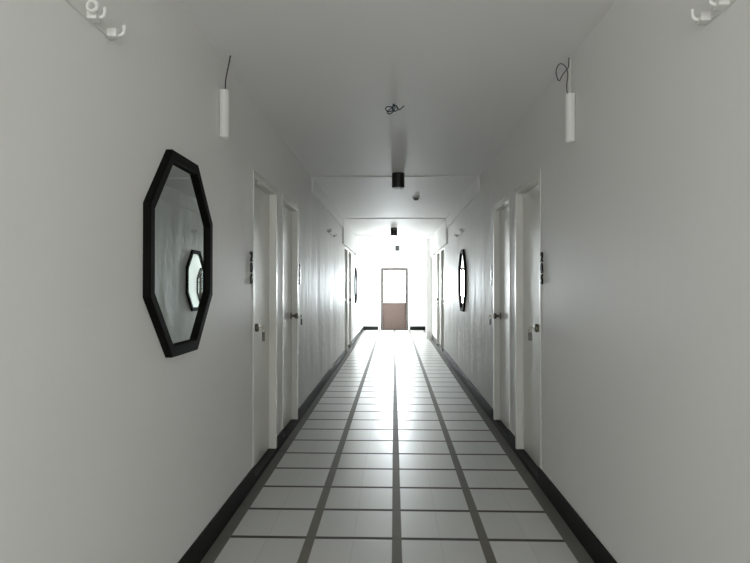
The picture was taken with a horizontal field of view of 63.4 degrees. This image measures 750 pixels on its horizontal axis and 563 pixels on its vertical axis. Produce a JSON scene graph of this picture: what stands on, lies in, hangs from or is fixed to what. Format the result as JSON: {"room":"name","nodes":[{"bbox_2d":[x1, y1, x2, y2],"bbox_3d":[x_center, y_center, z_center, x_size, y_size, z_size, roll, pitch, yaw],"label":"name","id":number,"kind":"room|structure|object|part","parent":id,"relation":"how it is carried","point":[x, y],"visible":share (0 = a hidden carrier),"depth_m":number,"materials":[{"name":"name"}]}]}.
{"room":"apartment building corridor","nodes":[
{"label":"apartment building corridor","id":0,"kind":"room"},
{"bbox_2d":[0,0,363,562],"bbox_3d":[-0.768,0.083,8.078,0.180,2.600,20.900,0,-1,2],"label":"wall","id":1,"kind":"structure","parent":0,"point":[114,449],"depth_m":2.06,"materials":[{"name":"white paint"}]},
{"bbox_2d":[65,0,125,40],"bbox_3d":[-0.846,-0.814,1.715,0.062,0.048,0.560,0,-1,2],"label":"rail","id":2,"kind":"object","parent":1,"relation":"attached to","point":[93,16],"visible":1,"depth_m":1.83,"materials":[{"name":"white plastic"}]},
{"bbox_2d":[87,7,106,22],"bbox_3d":[-0.838,-0.809,1.835,0.054,0.041,0.036,0,-1,2],"label":"hook","id":3,"kind":"object","parent":2,"relation":"attached to","point":[96,17],"depth_m":1.83,"materials":[{"name":"white plastic"}]},
{"bbox_2d":[107,25,125,39],"bbox_3d":[-0.834,-0.807,1.964,0.054,0.041,0.036,0,-1,2],"label":"hook","id":4,"kind":"object","parent":2,"relation":"attached to","point":[112,33],"depth_m":1.96,"materials":[{"name":"white plastic"}]},
{"bbox_2d":[143,149,212,357],"bbox_3d":[-0.833,-0.113,2.634,0.030,0.850,0.772,0,-1,2],"label":"octagonal mirror","id":5,"kind":"object","parent":1,"relation":"attached to","point":[177,221],"visible":1,"depth_m":2.57,"materials":[{"name":"black paint"}]},
{"bbox_2d":[155,165,205,343],"bbox_3d":[-0.841,-0.113,2.634,0.009,0.745,0.676,0,-1,2],"label":"mirror glass","id":6,"kind":"object","parent":5,"relation":"attached to","point":[180,197],"depth_m":2.60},
{"bbox_2d":[250,252,252,283],"bbox_3d":[-0.802,-0.090,3.943,0.010,0.210,0.043,0,-1,2],"label":"room number","id":7,"kind":"object","parent":1,"relation":"attached to","point":[251,253],"visible":1,"depth_m":3.93,"materials":[{"name":"plastic"}]},
{"bbox_2d":[253,170,277,482],"bbox_3d":[-0.862,0.307,4.414,0.180,2.085,0.825,0,-1,2],"label":"door","id":8,"kind":"structure","parent":1,"relation":"in","point":[265,195],"depth_m":4.57,"materials":[{"name":"beige paint"}]},
{"bbox_3d":[-0.818,0.312,4.103,0.072,0.068,0.068,0,-1,2],"label":"knob","id":9,"kind":"part","parent":8,"relation":"part of","materials":[{"name":"metal"}]},
{"bbox_2d":[259,326,264,340],"bbox_3d":[-0.761,0.352,4.101,0.042,0.102,0.004,0,-1,2],"label":"key","id":10,"kind":"object","parent":8,"relation":"hanging from","point":[262,327],"visible":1,"depth_m":4.10,"materials":[{"name":"metal"}]},
{"bbox_2d":[178,326,363,562],"bbox_3d":[-0.674,1.321,8.059,0.008,0.125,20.892,0,-1,2],"label":"baseboard","id":11,"kind":"structure","parent":1,"relation":"attached to","point":[205,540],"depth_m":3.47,"materials":[{"name":"black wood"}]},
{"bbox_2d":[282,194,298,441],"bbox_3d":[-0.829,0.317,5.471,0.180,2.085,0.830,0,-1,2],"label":"door","id":12,"kind":"structure","parent":1,"relation":"in","point":[290,315],"depth_m":5.71,"materials":[{"name":"beige paint"}]},
{"bbox_3d":[-0.765,0.327,5.781,0.072,0.068,0.068,0,-1,2],"label":"knob","id":13,"kind":"part","parent":12,"relation":"part of","materials":[{"name":"metal"}]},
{"bbox_2d":[299,264,300,284],"bbox_3d":[-0.738,-0.071,5.967,0.010,0.210,0.043,0,-1,2],"label":"room number","id":14,"kind":"object","parent":1,"relation":"attached to","point":[299,264],"visible":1,"depth_m":5.97,"materials":[{"name":"metal"}]},
{"bbox_2d":[311,178,342,227],"bbox_3d":[-0.642,-1.068,8.860,0.022,0.166,4.050,0,-1,2],"label":"trim","id":15,"kind":"structure","parent":1,"relation":"attached to","point":[316,190],"depth_m":8.05,"materials":[{"name":"white paint"}]},
{"bbox_2d":[327,229,336,236],"bbox_3d":[-0.623,-0.709,8.846,0.062,0.048,0.830,0,-1,2],"label":"rail","id":16,"kind":"object","parent":1,"relation":"attached to","point":[328,230],"visible":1,"depth_m":8.69,"materials":[{"name":"white plastic"}]},
{"bbox_2d":[344,246,347,355],"bbox_3d":[-0.632,0.374,11.783,0.180,2.085,0.820,0,-1,2],"label":"door","id":17,"kind":"structure","parent":1,"relation":"in","point":[345,248],"depth_m":12.14,"materials":[{"name":"beige paint"}]},
{"bbox_2d":[342,219,355,253],"bbox_3d":[-0.522,-0.886,12.556,0.032,0.439,3.350,0,-1,2],"label":"trim","id":18,"kind":"structure","parent":1,"relation":"attached to","point":[348,236],"depth_m":11.99,"materials":[{"name":"white paint"}]},
{"bbox_2d":[349,250,351,349],"bbox_3d":[-0.599,0.384,12.832,0.180,2.085,0.820,0,-1,2],"label":"door","id":19,"kind":"structure","parent":1,"relation":"in","point":[350,252],"depth_m":13.19,"materials":[{"name":"beige paint"}]},
{"bbox_2d":[354,268,357,302],"bbox_3d":[-0.458,0.098,14.621,0.030,0.850,0.772,0,-1,2],"label":"octagonal mirror","id":20,"kind":"object","parent":1,"relation":"attached to","point":[355,275],"visible":0.98,"depth_m":14.43,"materials":[{"name":"black paint"}]},
{"bbox_2d":[354,236,364,262],"bbox_3d":[-0.398,-0.824,16.379,0.040,0.465,4.300,0,-1,2],"label":"trim","id":21,"kind":"structure","parent":1,"relation":"attached to","point":[360,249],"depth_m":16.14,"materials":[{"name":"white paint"}]},
{"bbox_2d":[363,247,425,329],"bbox_3d":[0.596,0.178,18.550,2.250,2.600,0.120,0,-1,2],"label":"wall","id":22,"kind":"structure","parent":0,"point":[412,258],"depth_m":18.49,"materials":[{"name":"white paint"}]},
{"bbox_2d":[381,268,407,329],"bbox_3d":[0.595,0.533,18.526,0.821,1.890,0.100,0,-1,2],"label":"door","id":23,"kind":"structure","parent":22,"relation":"in","point":[394,316],"depth_m":18.51,"materials":[{"name":"brown wood"}]},
{"bbox_2d":[364,326,424,329],"bbox_3d":[0.594,1.420,18.474,1.890,0.115,0.008,0,-1,2],"label":"baseboard","id":24,"kind":"structure","parent":22,"relation":"attached to","point":[365,327],"depth_m":18.45,"materials":[{"name":"black tile"}]},
{"bbox_2d":[179,0,615,247],"bbox_3d":[0.267,-1.274,8.068,2.250,0.285,21.120,0,-1,2],"label":"ceiling","id":25,"kind":"structure","parent":0,"point":[465,75],"depth_m":3.65,"materials":[{"name":"white paint"}]},
{"bbox_2d":[219,55,230,138],"bbox_3d":[-0.800,-0.988,3.231,0.056,0.446,0.053,0,-1,2],"label":"pendant light","id":26,"kind":"object","parent":25,"relation":"hanging from","point":[224,94],"visible":1,"depth_m":3.21,"materials":[{"name":"white glass"}]},
{"bbox_2d":[391,228,396,235],"bbox_3d":[0.391,-1.020,12.504,0.136,0.171,0.136,0,-1,2],"label":"recessed light","id":27,"kind":"object","parent":25,"relation":"in","point":[393,230],"visible":1,"depth_m":12.44,"materials":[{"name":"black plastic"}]},
{"bbox_2d":[385,104,403,114],"bbox_3d":[0.135,-1.169,4.111,0.132,0.072,0.027,0,-1,2],"label":"wires","id":28,"kind":"object","parent":25,"relation":"attached to","point":[394,105],"visible":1,"depth_m":4.11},
{"bbox_2d":[395,245,399,250],"bbox_3d":[0.651,-0.960,17.598,0.136,0.171,0.136,0,-1,2],"label":"recessed light","id":29,"kind":"object","parent":25,"relation":"in","point":[397,247],"visible":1,"depth_m":17.54,"materials":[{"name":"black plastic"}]},
{"bbox_2d":[392,172,403,189],"bbox_3d":[0.253,-1.095,6.606,0.136,0.171,0.136,0,-1,2],"label":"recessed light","id":30,"kind":"object","parent":25,"relation":"in","point":[397,177],"visible":1,"depth_m":6.55,"materials":[{"name":"black plastic"}]},
{"bbox_2d":[200,330,594,562],"bbox_3d":[0.267,1.443,8.043,2.250,0.120,21.120,0,-1,2],"label":"floor","id":31,"kind":"structure","parent":0,"point":[395,459],"depth_m":3.99,"materials":[{"name":"tile"}]},
{"bbox_2d":[432,0,749,562],"bbox_3d":[1.301,0.083,8.013,0.180,2.600,20.900,0,-1,2],"label":"wall","id":32,"kind":"structure","parent":0,"point":[645,216],"depth_m":2.40,"materials":[{"name":"white paint"}]},
{"bbox_2d":[426,239,431,338],"bbox_3d":[1.366,0.192,15.389,0.153,2.515,0.250,0,-1,2],"label":"trim","id":33,"kind":"structure","parent":32,"relation":"attached to","point":[428,259],"depth_m":15.27,"materials":[{"name":"white paint"}]},
{"bbox_2d":[430,235,434,257],"bbox_3d":[1.399,-0.839,14.722,0.044,0.465,1.100,0,-1,2],"label":"trim","id":34,"kind":"structure","parent":32,"relation":"attached to","point":[432,254],"depth_m":14.45,"materials":[{"name":"white paint"}]},
{"bbox_2d":[436,250,439,347],"bbox_3d":[1.442,0.387,13.148,0.180,2.085,0.820,0,-1,2],"label":"door","id":35,"kind":"structure","parent":32,"relation":"in","point":[438,252],"depth_m":13.51,"materials":[{"name":"beige paint"}]},
{"bbox_2d":[434,219,447,253],"bbox_3d":[1.334,-0.886,12.498,0.034,0.439,3.350,0,-1,2],"label":"trim","id":36,"kind":"structure","parent":32,"relation":"attached to","point":[441,235],"depth_m":11.91,"materials":[{"name":"white paint"}]},
{"bbox_2d":[441,247,443,354],"bbox_3d":[1.407,0.376,12.019,0.180,2.085,0.820,0,-1,2],"label":"door","id":37,"kind":"structure","parent":32,"relation":"in","point":[442,249],"depth_m":12.38,"materials":[{"name":"beige paint"}]},
{"bbox_2d":[454,228,463,236],"bbox_3d":[1.201,-0.701,8.688,0.062,0.048,0.830,0,-1,2],"label":"rail","id":38,"kind":"object","parent":32,"relation":"attached to","point":[462,230],"visible":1,"depth_m":8.58,"materials":[{"name":"white plastic"}]},
{"bbox_2d":[458,249,466,311],"bbox_3d":[1.209,-0.014,8.417,0.030,0.850,0.772,0,-1,2],"label":"octagonal mirror","id":39,"kind":"object","parent":32,"relation":"attached to","point":[462,268],"visible":1,"depth_m":8.40,"materials":[{"name":"black paint"}]},
{"bbox_2d":[460,254,463,306],"bbox_3d":[1.216,-0.014,8.416,0.009,0.745,0.676,0,-1,2],"label":"mirror glass","id":40,"kind":"object","parent":39,"relation":"attached to","point":[461,255],"depth_m":8.47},
{"bbox_2d":[446,177,479,227],"bbox_3d":[1.223,-1.063,8.801,0.026,0.176,4.050,0,-1,2],"label":"trim","id":41,"kind":"structure","parent":32,"relation":"attached to","point":[473,191],"depth_m":8.04,"materials":[{"name":"white paint"}]},
{"bbox_2d":[493,194,509,442],"bbox_3d":[1.201,0.317,5.442,0.180,2.085,0.840,0,-1,2],"label":"door","id":42,"kind":"structure","parent":32,"relation":"in","point":[501,210],"depth_m":5.67,"materials":[{"name":"beige paint"}]},
{"bbox_3d":[1.157,0.327,5.761,0.072,0.068,0.068,0,-1,2],"label":"knob","id":43,"kind":"part","parent":42,"relation":"part of","materials":[{"name":"metal"}]},
{"bbox_2d":[425,326,616,562],"bbox_3d":[1.207,1.320,8.001,0.008,0.125,20.892,0,-1,2],"label":"baseboard","id":44,"kind":"structure","parent":32,"relation":"attached to","point":[585,536],"depth_m":3.45,"materials":[{"name":"black tile"}]},
{"bbox_2d":[515,169,540,484],"bbox_3d":[1.168,0.307,4.386,0.180,2.085,0.845,0,-1,2],"label":"door","id":45,"kind":"structure","parent":32,"relation":"in","point":[527,194],"depth_m":4.58,"materials":[{"name":"beige paint"}]},
{"bbox_2d":[528,326,531,339],"bbox_3d":[1.047,0.348,4.069,0.042,0.094,0.004,0,-1,2],"label":"key","id":46,"kind":"object","parent":45,"relation":"hanging from","point":[530,327],"visible":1,"depth_m":4.07,"materials":[{"name":"metal"}]},
{"bbox_3d":[1.104,0.312,4.068,0.072,0.068,0.068,0,-1,2],"label":"knob","id":47,"kind":"part","parent":45,"relation":"part of","materials":[{"name":"metal"}]},
{"bbox_2d":[540,252,542,283],"bbox_3d":[1.078,-0.086,3.924,0.010,0.210,0.043,0,-1,2],"label":"room number","id":48,"kind":"object","parent":32,"relation":"attached to","point":[541,253],"visible":1,"depth_m":3.91,"materials":[{"name":"plastic"}]},
{"bbox_2d":[556,58,574,142],"bbox_3d":[1.008,-0.962,3.214,0.102,0.446,0.053,0,-1,2],"label":"pendant light","id":49,"kind":"object","parent":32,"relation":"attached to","point":[569,97],"visible":1,"depth_m":3.19,"materials":[{"name":"white plastic"}]},
{"bbox_2d":[690,0,735,24],"bbox_3d":[0.981,-0.809,1.647,0.062,0.048,0.440,0,-1,2],"label":"rail","id":50,"kind":"object","parent":32,"relation":"attached to","point":[704,17],"visible":1,"depth_m":1.81,"materials":[{"name":"white plastic"}]},
{"bbox_2d":[690,9,710,24],"bbox_3d":[0.983,-0.804,1.837,0.054,0.041,0.036,0,-1,2],"label":"hook","id":51,"kind":"object","parent":50,"relation":"attached to","point":[704,17],"depth_m":1.83,"materials":[{"name":"white plastic"}]},
{"bbox_2d":[708,0,729,9],"bbox_3d":[0.980,-0.805,1.738,0.054,0.041,0.036,0,-1,2],"label":"hook","id":52,"kind":"object","parent":50,"relation":"attached to","point":[717,4],"depth_m":1.73,"materials":[{"name":"white plastic"}]},
{"bbox_3d":[1.007,-0.805,1.647,0.010,0.032,0.440,0,-1,2],"label":"rail","id":53,"kind":"part","parent":50,"relation":"part of","materials":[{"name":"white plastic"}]}
]}

